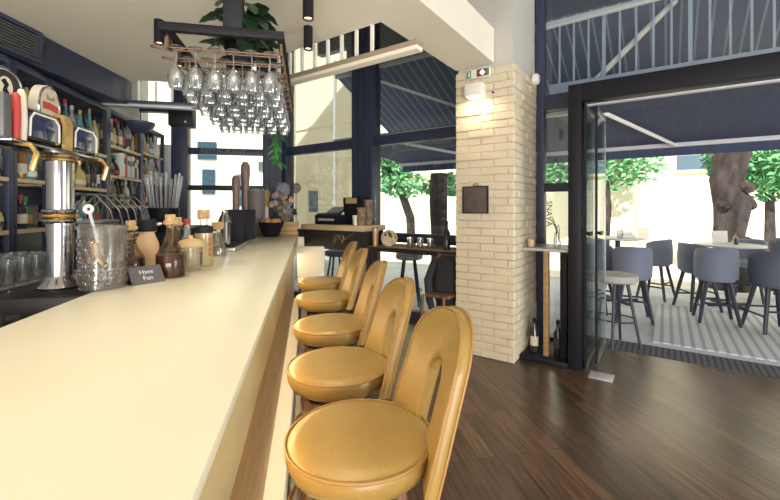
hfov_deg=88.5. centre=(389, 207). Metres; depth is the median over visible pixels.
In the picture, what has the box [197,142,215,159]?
shutter
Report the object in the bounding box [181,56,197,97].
wine glass
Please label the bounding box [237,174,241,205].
shutter
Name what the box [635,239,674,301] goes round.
chair
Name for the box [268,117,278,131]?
bowl
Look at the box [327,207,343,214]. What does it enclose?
terminal
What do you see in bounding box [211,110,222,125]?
bowl
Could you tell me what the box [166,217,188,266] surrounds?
decanter
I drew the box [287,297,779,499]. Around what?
floor
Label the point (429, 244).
tumbler
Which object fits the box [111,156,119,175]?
liquor bottle
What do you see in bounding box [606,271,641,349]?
stool
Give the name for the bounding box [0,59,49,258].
shelf
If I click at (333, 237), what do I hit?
counter
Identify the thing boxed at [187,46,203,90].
wine glass
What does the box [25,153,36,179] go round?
liquor bottle
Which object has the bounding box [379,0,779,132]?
awning
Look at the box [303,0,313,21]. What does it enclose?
ceiling spotlight
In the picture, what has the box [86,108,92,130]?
liquor bottle
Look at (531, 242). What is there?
tumbler
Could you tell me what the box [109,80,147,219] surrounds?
wall
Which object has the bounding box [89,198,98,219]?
liquor bottle
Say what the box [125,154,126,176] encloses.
book
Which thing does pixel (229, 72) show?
bowl
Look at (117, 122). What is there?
liquor bottle
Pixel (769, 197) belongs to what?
street tree
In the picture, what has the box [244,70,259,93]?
bowl
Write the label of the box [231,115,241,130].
bowl
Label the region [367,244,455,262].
table
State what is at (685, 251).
chair
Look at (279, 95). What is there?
bowl
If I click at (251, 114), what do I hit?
bowl
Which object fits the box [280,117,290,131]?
bowl
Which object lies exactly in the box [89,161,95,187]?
liquor bottle
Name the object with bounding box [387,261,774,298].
kerb
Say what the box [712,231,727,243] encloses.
menu card
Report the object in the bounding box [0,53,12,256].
shelf
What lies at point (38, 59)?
air vent
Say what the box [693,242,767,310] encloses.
table
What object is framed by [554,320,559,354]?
wine bottle
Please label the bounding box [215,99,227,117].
bowl
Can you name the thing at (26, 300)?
ledge
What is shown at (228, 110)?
bowl
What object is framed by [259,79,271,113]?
wine glass
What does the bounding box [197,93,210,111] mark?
bowl
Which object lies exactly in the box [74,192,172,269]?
dish rack
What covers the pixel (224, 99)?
bowl
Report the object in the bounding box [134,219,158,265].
ceramic bottle
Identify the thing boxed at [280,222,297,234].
wooden crate
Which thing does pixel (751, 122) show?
awning
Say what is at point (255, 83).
bowl
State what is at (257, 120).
bowl
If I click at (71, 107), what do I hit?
liquor bottle
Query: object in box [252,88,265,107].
bowl
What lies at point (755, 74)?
door frame
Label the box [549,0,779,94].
roof balustrade
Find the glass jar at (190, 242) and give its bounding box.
[178,235,203,270]
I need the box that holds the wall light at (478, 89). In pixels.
[464,82,485,98]
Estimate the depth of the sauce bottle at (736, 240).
5.78 m
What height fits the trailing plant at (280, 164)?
0.466 m
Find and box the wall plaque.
[462,183,488,213]
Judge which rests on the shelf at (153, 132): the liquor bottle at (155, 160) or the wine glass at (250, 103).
the liquor bottle at (155, 160)
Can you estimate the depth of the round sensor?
4.09 m
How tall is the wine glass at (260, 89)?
0.205 m
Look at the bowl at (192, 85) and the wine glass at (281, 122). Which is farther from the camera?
the wine glass at (281, 122)
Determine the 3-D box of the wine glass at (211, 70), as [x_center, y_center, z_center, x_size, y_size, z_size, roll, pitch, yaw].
[-0.881,-0.694,2.011,0.080,0.205,0.080,0,0,35]
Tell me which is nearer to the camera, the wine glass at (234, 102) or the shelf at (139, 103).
the wine glass at (234, 102)
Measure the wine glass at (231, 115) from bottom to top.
0.205 m
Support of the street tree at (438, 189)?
on the paving
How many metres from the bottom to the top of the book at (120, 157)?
0.269 m
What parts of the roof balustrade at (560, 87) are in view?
rail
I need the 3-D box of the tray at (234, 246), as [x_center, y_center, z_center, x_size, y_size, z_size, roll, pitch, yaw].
[-1.397,0.323,3.569,0.200,0.034,1.000,0,0,-12]
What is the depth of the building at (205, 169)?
13.88 m
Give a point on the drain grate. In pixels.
(772, 371)
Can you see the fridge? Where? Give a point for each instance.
(9, 318)
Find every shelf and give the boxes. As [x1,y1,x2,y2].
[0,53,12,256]
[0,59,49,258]
[0,78,108,261]
[67,108,141,219]
[101,81,193,110]
[111,126,163,221]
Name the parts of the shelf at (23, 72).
post, rail, post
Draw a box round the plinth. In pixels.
[520,338,567,368]
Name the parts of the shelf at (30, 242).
panel, panel, post, rail, post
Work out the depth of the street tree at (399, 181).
11.28 m
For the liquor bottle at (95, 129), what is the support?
on the shelf at (30, 242)
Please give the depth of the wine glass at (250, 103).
3.04 m
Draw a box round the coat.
[424,255,455,309]
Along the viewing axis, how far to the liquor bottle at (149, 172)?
5.56 m
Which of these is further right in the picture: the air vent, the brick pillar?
the brick pillar
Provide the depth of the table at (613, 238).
5.94 m
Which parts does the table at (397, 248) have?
leg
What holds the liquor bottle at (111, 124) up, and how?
on the shelf at (120, 117)
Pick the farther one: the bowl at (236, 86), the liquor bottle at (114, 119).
the liquor bottle at (114, 119)
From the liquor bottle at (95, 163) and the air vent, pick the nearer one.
the air vent
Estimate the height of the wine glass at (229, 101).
0.205 m
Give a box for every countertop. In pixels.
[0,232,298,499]
[1,261,39,293]
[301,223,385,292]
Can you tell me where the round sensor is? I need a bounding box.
[532,73,540,85]
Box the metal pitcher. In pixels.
[78,219,118,272]
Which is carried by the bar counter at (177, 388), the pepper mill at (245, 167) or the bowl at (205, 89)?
the pepper mill at (245, 167)
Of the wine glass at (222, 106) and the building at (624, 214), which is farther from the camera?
the building at (624, 214)
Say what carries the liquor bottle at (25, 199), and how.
on the shelf at (23, 72)
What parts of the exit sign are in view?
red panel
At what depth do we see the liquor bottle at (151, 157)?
5.65 m
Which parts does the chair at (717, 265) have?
leg, leg, seat, backrest, leg, leg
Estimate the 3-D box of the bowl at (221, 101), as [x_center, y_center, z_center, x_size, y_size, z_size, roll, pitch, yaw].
[-0.941,-0.647,2.305,0.080,0.113,0.080,0,0,-20]
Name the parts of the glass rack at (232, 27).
glass rail, glass rail, glass rail, hanger post, glass rail, glass rail, glass rail, glass rail, glass rail, glass rail, hanger post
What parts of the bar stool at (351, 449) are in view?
seat, leg, backrest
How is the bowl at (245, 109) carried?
on the wine glass at (245, 101)
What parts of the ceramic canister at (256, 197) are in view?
lid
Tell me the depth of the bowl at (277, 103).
2.64 m
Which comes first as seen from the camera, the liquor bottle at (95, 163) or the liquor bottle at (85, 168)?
the liquor bottle at (85, 168)
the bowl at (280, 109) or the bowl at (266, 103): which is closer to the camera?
the bowl at (266, 103)
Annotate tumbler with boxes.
[0,262,2,288]
[0,315,4,327]
[2,255,23,279]
[2,257,9,282]
[2,259,18,286]
[4,314,22,323]
[8,251,27,272]
[9,253,14,275]
[11,257,33,282]
[16,253,36,276]
[26,255,45,278]
[39,253,42,275]
[372,227,378,245]
[407,237,412,247]
[417,237,423,247]
[427,238,433,248]
[527,239,534,246]
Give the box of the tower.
[0,66,108,291]
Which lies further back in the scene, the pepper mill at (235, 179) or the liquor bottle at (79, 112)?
the pepper mill at (235, 179)
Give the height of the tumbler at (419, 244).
0.120 m
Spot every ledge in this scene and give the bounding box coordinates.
[0,234,218,314]
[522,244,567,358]
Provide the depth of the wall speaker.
4.96 m
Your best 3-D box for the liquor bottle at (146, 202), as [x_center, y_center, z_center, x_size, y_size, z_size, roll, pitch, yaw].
[-3.305,-0.165,5.407,0.095,0.270,0.097,0,0,8]
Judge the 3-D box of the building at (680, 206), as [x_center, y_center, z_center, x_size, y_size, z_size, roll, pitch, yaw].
[21.673,-4.550,11.846,23.500,12.060,3.160,0,0,35]
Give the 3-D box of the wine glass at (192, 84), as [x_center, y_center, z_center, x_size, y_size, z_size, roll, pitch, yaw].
[-1.115,-0.694,2.269,0.080,0.205,0.080,0,0,20]
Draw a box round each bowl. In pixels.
[167,65,184,89]
[181,76,197,97]
[186,84,200,104]
[187,67,203,90]
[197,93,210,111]
[199,77,215,98]
[200,98,212,116]
[203,85,217,105]
[206,68,222,91]
[209,106,221,121]
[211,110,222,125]
[212,93,226,111]
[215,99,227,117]
[217,78,232,99]
[219,115,229,129]
[220,86,233,106]
[221,119,230,133]
[223,105,234,121]
[225,69,241,92]
[225,110,235,126]
[228,94,241,112]
[230,100,241,117]
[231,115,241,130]
[235,79,249,100]
[236,87,249,107]
[237,106,248,122]
[243,94,256,113]
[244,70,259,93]
[244,116,254,130]
[250,106,261,123]
[250,112,261,127]
[252,80,266,101]
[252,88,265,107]
[256,116,266,131]
[258,101,269,118]
[258,222,283,236]
[259,96,271,113]
[262,72,277,94]
[263,112,273,127]
[264,108,275,123]
[267,121,276,134]
[268,89,280,108]
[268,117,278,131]
[269,82,283,102]
[272,102,283,119]
[273,96,286,114]
[276,112,286,128]
[277,108,288,123]
[279,121,288,135]
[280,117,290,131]
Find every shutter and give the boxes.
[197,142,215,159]
[202,169,214,193]
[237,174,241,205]
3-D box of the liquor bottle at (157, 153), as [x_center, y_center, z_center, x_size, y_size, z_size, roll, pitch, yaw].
[-3.378,-0.881,5.744,0.120,0.302,0.117,0,0,-10]
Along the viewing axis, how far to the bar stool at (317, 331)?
2.05 m
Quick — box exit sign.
[467,67,490,80]
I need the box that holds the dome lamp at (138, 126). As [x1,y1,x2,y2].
[125,108,154,132]
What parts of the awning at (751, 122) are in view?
folding arm, folding arm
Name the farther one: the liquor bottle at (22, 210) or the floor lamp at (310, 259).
the floor lamp at (310, 259)
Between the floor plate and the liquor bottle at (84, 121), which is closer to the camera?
the floor plate
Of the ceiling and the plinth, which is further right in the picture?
the plinth
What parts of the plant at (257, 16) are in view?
pot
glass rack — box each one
[0,270,76,293]
[150,0,293,112]
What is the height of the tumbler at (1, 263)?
0.120 m
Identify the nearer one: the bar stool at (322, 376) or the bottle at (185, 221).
the bar stool at (322, 376)
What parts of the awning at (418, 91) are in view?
folding arm, folding arm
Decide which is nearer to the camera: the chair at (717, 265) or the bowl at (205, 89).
the bowl at (205, 89)
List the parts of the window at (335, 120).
glass pane, glass pane, glass pane, glass pane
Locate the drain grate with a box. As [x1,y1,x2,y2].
[605,338,779,378]
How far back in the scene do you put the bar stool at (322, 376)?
1.52 m
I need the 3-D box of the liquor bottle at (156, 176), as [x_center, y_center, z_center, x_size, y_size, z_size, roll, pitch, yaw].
[-3.391,-0.520,5.737,0.095,0.281,0.097,0,0,-12]
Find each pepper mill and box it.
[232,175,239,209]
[241,162,249,209]
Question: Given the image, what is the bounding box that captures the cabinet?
[157,225,207,245]
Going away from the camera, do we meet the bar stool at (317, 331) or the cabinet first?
the bar stool at (317, 331)
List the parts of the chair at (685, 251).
leg, leg, backrest, leg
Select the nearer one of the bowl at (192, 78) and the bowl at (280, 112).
the bowl at (192, 78)
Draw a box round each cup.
[352,215,356,225]
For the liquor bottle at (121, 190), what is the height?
0.307 m
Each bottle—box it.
[0,211,4,230]
[1,149,2,176]
[17,152,26,178]
[17,195,27,228]
[22,197,32,227]
[23,82,28,106]
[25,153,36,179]
[38,204,41,226]
[62,99,67,116]
[69,105,75,123]
[75,161,85,186]
[76,110,83,126]
[76,201,85,224]
[80,196,87,219]
[81,161,87,186]
[82,110,88,128]
[82,161,89,187]
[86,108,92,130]
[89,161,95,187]
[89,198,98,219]
[92,116,98,152]
[94,156,99,187]
[99,113,102,143]
[99,157,102,174]
[111,119,115,145]
[111,124,112,144]
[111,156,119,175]
[111,178,115,204]
[111,178,119,204]
[113,118,118,146]
[116,121,122,147]
[118,122,124,148]
[118,179,123,204]
[124,180,128,204]
[125,128,130,150]
[125,129,133,151]
[127,180,131,204]
[134,133,136,151]
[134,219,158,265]
[143,133,148,152]
[143,160,148,178]
[143,186,147,205]
[148,135,154,155]
[148,158,152,177]
[149,134,154,154]
[149,157,154,180]
[150,162,157,180]
[153,136,159,156]
[154,159,158,180]
[182,219,193,261]
[194,210,212,266]
[209,222,225,255]
[443,221,449,249]
[530,318,538,351]
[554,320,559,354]
[734,238,738,244]
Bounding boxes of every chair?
[421,254,456,315]
[606,245,612,315]
[612,247,654,324]
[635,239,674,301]
[672,242,723,312]
[691,248,742,327]
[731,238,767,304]
[741,251,779,334]
[771,238,779,294]
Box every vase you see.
[263,188,269,218]
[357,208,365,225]
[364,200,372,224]
[550,217,560,246]
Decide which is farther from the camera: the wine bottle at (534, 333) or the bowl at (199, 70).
the wine bottle at (534, 333)
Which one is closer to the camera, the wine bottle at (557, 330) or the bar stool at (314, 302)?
the bar stool at (314, 302)
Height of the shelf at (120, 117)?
1.580 m
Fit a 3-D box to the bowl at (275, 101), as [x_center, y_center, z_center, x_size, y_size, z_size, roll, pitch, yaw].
[-0.690,-0.647,2.510,0.080,0.113,0.080,0,0,-30]
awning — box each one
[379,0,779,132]
[381,92,779,171]
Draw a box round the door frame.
[568,51,779,371]
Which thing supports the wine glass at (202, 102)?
hanging from the glass rack at (232, 27)
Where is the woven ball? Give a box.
[381,230,397,246]
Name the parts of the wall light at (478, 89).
lamp panel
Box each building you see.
[148,67,262,232]
[349,125,637,248]
[648,150,779,243]
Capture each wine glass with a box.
[167,44,184,89]
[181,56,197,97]
[186,66,200,104]
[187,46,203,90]
[197,75,210,111]
[199,57,215,98]
[200,82,212,116]
[203,67,217,105]
[206,47,222,91]
[209,89,221,121]
[211,99,222,125]
[212,76,226,111]
[215,83,227,117]
[217,58,232,99]
[219,101,229,129]
[220,68,233,106]
[221,106,230,133]
[223,90,234,121]
[225,48,241,92]
[225,96,235,126]
[228,77,241,112]
[230,84,241,117]
[231,102,241,130]
[235,60,249,100]
[236,69,249,107]
[237,92,248,122]
[237,97,248,126]
[243,78,256,113]
[244,50,259,93]
[244,101,256,118]
[244,103,254,130]
[250,92,261,123]
[250,97,261,127]
[252,61,266,101]
[252,70,265,107]
[256,103,266,131]
[258,86,269,118]
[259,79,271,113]
[262,51,277,94]
[263,99,273,127]
[264,93,275,123]
[267,109,276,134]
[268,71,280,108]
[268,103,278,131]
[269,62,283,102]
[272,86,283,119]
[273,79,286,114]
[276,99,286,128]
[277,93,288,123]
[279,109,288,135]
[280,104,290,131]
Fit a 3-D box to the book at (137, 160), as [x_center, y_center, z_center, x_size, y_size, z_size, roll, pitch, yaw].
[-3.207,-0.477,4.931,0.182,0.234,0.048,0,0,-12]
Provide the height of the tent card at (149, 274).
0.075 m
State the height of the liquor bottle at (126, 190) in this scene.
0.305 m
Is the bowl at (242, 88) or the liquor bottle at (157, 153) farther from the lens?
the liquor bottle at (157, 153)
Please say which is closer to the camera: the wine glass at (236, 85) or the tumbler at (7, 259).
the tumbler at (7, 259)
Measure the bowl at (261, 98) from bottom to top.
0.113 m
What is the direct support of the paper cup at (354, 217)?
on the counter at (333, 237)
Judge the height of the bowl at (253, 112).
0.113 m
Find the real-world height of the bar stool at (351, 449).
1.130 m
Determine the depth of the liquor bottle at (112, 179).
4.53 m
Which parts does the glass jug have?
spoon handle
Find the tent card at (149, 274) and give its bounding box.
[127,264,164,285]
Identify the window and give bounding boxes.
[139,56,281,230]
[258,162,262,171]
[282,22,455,319]
[536,0,567,340]
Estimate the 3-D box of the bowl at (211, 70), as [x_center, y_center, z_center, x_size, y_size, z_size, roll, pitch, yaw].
[-0.881,-0.647,2.011,0.080,0.113,0.080,0,0,35]
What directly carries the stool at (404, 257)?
on the paving
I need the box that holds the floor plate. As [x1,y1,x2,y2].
[588,370,614,382]
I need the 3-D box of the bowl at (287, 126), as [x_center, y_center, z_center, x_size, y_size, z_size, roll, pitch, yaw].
[-0.860,-0.647,3.240,0.080,0.113,0.080,0,0,-2]
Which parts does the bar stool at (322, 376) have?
leg, leg, seat, seat plate, backrest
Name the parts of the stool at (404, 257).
leg, seat, leg, leg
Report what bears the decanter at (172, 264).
on the bar counter at (177, 388)
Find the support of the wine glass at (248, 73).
hanging from the glass rack at (232, 27)
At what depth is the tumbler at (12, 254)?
2.17 m
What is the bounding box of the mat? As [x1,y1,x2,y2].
[653,303,779,362]
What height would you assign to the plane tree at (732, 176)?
5.819 m
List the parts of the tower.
spout, panel, panel trim, panel, panel trim, spout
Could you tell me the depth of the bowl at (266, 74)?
2.05 m
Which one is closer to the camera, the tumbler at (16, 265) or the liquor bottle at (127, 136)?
the tumbler at (16, 265)
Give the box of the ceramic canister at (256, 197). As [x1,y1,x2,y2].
[248,189,265,235]
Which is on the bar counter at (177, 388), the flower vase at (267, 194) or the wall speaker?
the flower vase at (267, 194)
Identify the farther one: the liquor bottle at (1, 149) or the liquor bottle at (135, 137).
the liquor bottle at (135, 137)
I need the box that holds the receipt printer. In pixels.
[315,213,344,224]
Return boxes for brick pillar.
[456,0,536,363]
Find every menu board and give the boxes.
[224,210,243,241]
[244,210,255,238]
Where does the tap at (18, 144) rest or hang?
on the tower
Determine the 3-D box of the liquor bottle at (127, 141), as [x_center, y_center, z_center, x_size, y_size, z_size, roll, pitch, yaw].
[-3.210,-0.873,4.889,0.082,0.365,0.084,0,0,35]
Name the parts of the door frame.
glass door, glass door, head trim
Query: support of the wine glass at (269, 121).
hanging from the glass rack at (232, 27)
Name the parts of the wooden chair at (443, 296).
leg, seat, backrest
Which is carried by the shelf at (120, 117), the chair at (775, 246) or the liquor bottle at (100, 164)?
the liquor bottle at (100, 164)
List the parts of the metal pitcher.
lid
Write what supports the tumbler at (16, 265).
on the glass rack at (4, 289)
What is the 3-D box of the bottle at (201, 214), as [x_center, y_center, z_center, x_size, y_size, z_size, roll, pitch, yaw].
[-1.088,0.175,2.336,0.104,0.330,0.104,0,0,-12]
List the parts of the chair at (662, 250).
leg, backrest, leg, leg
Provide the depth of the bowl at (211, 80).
2.13 m
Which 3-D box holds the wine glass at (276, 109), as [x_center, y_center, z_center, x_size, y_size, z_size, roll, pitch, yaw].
[-0.947,-0.694,3.223,0.080,0.205,0.080,0,0,-40]
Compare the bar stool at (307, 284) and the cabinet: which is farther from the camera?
the cabinet
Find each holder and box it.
[143,172,182,229]
[619,232,635,237]
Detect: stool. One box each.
[283,306,473,499]
[286,277,414,499]
[292,260,386,495]
[296,248,367,415]
[298,241,356,352]
[396,253,422,309]
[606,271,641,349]
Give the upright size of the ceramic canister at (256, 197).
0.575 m
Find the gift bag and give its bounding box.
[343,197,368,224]
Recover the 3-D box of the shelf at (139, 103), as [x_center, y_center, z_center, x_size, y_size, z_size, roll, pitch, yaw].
[-2.611,-1.220,4.309,0.908,0.280,0.090,0,0,-11]
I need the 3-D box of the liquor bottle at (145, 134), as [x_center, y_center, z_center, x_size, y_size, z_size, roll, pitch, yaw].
[-3.355,-0.906,5.486,0.084,0.353,0.082,0,0,4]
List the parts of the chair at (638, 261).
leg, backrest, leg, leg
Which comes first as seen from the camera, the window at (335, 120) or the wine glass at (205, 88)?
the wine glass at (205, 88)
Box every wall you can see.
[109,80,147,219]
[143,144,170,218]
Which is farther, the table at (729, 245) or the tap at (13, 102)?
the table at (729, 245)
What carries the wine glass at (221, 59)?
hanging from the glass rack at (232, 27)
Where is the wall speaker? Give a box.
[168,96,195,128]
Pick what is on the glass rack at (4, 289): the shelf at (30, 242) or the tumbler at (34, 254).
the tumbler at (34, 254)
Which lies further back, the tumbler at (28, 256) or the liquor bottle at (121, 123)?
the liquor bottle at (121, 123)
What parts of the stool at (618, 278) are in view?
leg, leg, seat, leg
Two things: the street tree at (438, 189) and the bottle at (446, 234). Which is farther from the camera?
the street tree at (438, 189)
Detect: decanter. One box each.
[116,220,144,279]
[155,214,184,278]
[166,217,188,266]
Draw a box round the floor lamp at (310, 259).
[297,246,324,318]
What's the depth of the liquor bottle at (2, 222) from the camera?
2.80 m
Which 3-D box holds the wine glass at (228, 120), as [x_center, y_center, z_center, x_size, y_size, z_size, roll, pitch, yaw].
[-1.246,-0.694,3.008,0.080,0.205,0.080,0,0,-31]
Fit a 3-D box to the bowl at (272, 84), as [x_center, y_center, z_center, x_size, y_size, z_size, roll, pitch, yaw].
[-0.630,-0.647,2.216,0.080,0.113,0.080,0,0,-1]
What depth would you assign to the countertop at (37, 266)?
3.25 m
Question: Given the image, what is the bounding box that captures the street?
[381,224,774,296]
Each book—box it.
[111,153,124,176]
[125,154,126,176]
[127,156,129,176]
[127,158,131,177]
[129,156,134,177]
[133,159,136,178]
[137,160,138,178]
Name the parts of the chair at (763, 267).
leg, backrest, seat, leg, leg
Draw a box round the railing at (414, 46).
[191,24,422,109]
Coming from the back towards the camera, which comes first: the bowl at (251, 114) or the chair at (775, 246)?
the chair at (775, 246)
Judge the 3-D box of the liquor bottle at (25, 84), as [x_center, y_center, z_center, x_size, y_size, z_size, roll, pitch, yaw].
[-2.863,-0.784,3.146,0.071,0.409,0.069,0,0,38]
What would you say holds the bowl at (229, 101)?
on the wine glass at (229, 101)
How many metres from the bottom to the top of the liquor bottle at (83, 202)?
0.305 m
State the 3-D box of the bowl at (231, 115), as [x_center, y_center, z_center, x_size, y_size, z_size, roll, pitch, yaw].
[-1.001,-0.647,2.599,0.080,0.113,0.080,0,0,39]
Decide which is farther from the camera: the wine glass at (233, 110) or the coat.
the coat
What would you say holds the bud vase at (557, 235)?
on the table at (546, 248)
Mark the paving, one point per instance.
(393, 270)
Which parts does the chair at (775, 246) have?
backrest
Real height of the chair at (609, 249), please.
0.949 m
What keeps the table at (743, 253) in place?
on the paving
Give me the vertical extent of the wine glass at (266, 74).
0.205 m
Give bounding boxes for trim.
[0,18,130,103]
[382,0,626,62]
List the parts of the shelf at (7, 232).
rail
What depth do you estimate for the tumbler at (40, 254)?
2.18 m
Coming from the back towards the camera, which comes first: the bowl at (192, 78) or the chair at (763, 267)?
the chair at (763, 267)
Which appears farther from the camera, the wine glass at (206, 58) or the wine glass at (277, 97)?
the wine glass at (277, 97)
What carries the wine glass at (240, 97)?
hanging from the glass rack at (232, 27)
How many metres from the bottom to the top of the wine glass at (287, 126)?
0.205 m
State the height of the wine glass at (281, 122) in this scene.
0.205 m
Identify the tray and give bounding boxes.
[208,239,252,251]
[619,234,635,237]
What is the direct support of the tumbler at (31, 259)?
on the glass rack at (4, 289)
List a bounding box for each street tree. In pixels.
[381,157,428,244]
[421,171,455,261]
[546,156,668,244]
[606,160,614,180]
[706,150,779,250]
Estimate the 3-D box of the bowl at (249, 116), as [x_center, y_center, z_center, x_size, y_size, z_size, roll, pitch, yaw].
[-1.072,-0.647,3.044,0.080,0.113,0.080,0,0,-41]
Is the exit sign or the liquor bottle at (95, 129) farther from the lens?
the liquor bottle at (95, 129)
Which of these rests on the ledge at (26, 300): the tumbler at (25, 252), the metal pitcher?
the metal pitcher
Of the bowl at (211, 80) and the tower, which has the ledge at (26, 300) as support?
the tower
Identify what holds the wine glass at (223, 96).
hanging from the glass rack at (232, 27)
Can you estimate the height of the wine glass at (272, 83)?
0.205 m
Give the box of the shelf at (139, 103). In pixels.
[101,81,193,110]
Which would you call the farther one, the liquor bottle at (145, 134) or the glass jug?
the liquor bottle at (145, 134)
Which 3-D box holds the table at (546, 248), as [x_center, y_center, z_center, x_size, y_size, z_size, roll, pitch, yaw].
[1.571,0.873,3.895,0.413,0.995,0.520,0,0,35]
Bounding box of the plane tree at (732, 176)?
[698,150,779,292]
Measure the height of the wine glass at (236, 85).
0.205 m
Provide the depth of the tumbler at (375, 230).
4.91 m
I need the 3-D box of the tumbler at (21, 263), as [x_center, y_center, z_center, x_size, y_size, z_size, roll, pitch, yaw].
[-1.966,0.310,2.087,0.084,0.120,0.083,0,0,0]
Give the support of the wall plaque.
attached to the brick pillar
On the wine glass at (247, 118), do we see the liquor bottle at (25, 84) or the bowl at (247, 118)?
the bowl at (247, 118)
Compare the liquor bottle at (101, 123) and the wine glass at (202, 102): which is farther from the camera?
the liquor bottle at (101, 123)
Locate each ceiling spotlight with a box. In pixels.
[154,18,164,45]
[175,59,183,66]
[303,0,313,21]
[304,25,312,50]
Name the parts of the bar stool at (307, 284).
seat, backrest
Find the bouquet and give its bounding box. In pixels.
[268,182,296,221]
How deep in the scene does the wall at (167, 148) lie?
6.18 m
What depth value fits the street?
10.30 m
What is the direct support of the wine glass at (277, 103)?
hanging from the glass rack at (232, 27)
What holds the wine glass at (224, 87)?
hanging from the glass rack at (232, 27)
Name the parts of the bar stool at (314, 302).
leg, seat, seat plate, backrest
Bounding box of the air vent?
[0,12,42,64]
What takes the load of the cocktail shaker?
on the tray at (234, 246)
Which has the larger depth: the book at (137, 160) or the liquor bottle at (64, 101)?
the book at (137, 160)
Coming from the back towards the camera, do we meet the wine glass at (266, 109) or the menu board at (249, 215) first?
the menu board at (249, 215)
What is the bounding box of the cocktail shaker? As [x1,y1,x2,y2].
[218,211,231,245]
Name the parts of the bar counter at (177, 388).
panel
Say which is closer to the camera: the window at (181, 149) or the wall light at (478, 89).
the wall light at (478, 89)
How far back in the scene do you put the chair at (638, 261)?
4.97 m
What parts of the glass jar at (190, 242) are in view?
lid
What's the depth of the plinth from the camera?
3.69 m
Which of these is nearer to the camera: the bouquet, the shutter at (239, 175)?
the bouquet
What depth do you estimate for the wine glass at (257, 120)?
3.04 m
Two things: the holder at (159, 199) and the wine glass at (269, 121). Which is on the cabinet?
the holder at (159, 199)
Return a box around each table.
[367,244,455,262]
[606,236,643,305]
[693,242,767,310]
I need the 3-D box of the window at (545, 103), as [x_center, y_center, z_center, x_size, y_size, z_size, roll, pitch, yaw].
[4.248,-0.730,2.436,6.500,4.300,0.100,0,0,35]
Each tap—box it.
[0,89,27,140]
[0,137,100,160]
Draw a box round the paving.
[381,262,779,365]
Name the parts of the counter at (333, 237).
leg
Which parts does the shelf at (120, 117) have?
panel, panel, rail, post, post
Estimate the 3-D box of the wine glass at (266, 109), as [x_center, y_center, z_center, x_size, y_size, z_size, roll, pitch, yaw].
[-0.838,-0.694,2.786,0.080,0.205,0.080,0,0,45]
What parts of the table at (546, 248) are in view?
leg, leg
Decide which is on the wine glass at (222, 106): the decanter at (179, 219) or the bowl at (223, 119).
the bowl at (223, 119)
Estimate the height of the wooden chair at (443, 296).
0.930 m
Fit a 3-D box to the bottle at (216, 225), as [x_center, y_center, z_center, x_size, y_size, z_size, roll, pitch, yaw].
[-1.231,0.220,2.858,0.110,0.240,0.110,0,0,-12]
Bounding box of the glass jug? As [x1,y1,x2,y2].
[76,204,128,291]
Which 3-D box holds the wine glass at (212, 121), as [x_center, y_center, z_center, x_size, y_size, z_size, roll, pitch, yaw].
[-1.236,-0.694,2.857,0.080,0.205,0.080,0,0,37]
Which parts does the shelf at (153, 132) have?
panel, panel, post, rail, post, post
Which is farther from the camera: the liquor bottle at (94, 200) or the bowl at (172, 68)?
the liquor bottle at (94, 200)
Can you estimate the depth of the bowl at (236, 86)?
2.17 m
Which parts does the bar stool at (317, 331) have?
leg, seat, seat plate, backrest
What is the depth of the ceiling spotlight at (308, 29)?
2.98 m
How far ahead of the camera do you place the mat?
4.51 m
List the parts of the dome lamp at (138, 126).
lamp shade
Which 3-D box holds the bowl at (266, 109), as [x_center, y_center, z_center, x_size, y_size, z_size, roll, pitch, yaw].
[-0.838,-0.647,2.786,0.080,0.113,0.080,0,0,45]
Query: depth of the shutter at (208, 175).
13.79 m
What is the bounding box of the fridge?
[3,314,34,326]
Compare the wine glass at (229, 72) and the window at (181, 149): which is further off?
the window at (181, 149)
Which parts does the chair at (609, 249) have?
backrest, leg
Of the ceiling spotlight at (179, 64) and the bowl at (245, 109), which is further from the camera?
the ceiling spotlight at (179, 64)
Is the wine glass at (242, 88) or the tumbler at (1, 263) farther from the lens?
the wine glass at (242, 88)
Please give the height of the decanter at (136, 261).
0.280 m
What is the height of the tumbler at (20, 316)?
0.130 m
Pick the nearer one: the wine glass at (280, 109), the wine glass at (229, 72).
the wine glass at (229, 72)
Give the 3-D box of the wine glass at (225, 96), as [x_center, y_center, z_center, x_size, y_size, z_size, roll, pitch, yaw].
[-1.149,-0.694,2.875,0.080,0.205,0.080,0,0,-8]
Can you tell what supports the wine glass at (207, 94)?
hanging from the glass rack at (232, 27)
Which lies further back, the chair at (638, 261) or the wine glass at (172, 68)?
the chair at (638, 261)
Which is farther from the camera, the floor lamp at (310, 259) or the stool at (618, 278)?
the floor lamp at (310, 259)
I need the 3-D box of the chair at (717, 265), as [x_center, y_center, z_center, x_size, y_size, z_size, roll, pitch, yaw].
[4.068,0.960,4.997,0.452,0.949,0.445,0,0,28]
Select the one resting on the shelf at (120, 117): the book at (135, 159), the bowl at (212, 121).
the book at (135, 159)
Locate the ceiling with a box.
[0,0,493,82]
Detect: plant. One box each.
[199,0,278,100]
[267,128,286,169]
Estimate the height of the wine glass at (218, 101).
0.205 m
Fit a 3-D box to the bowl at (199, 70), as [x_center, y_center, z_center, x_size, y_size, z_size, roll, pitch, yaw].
[-0.968,-0.647,1.993,0.080,0.113,0.080,0,0,-36]

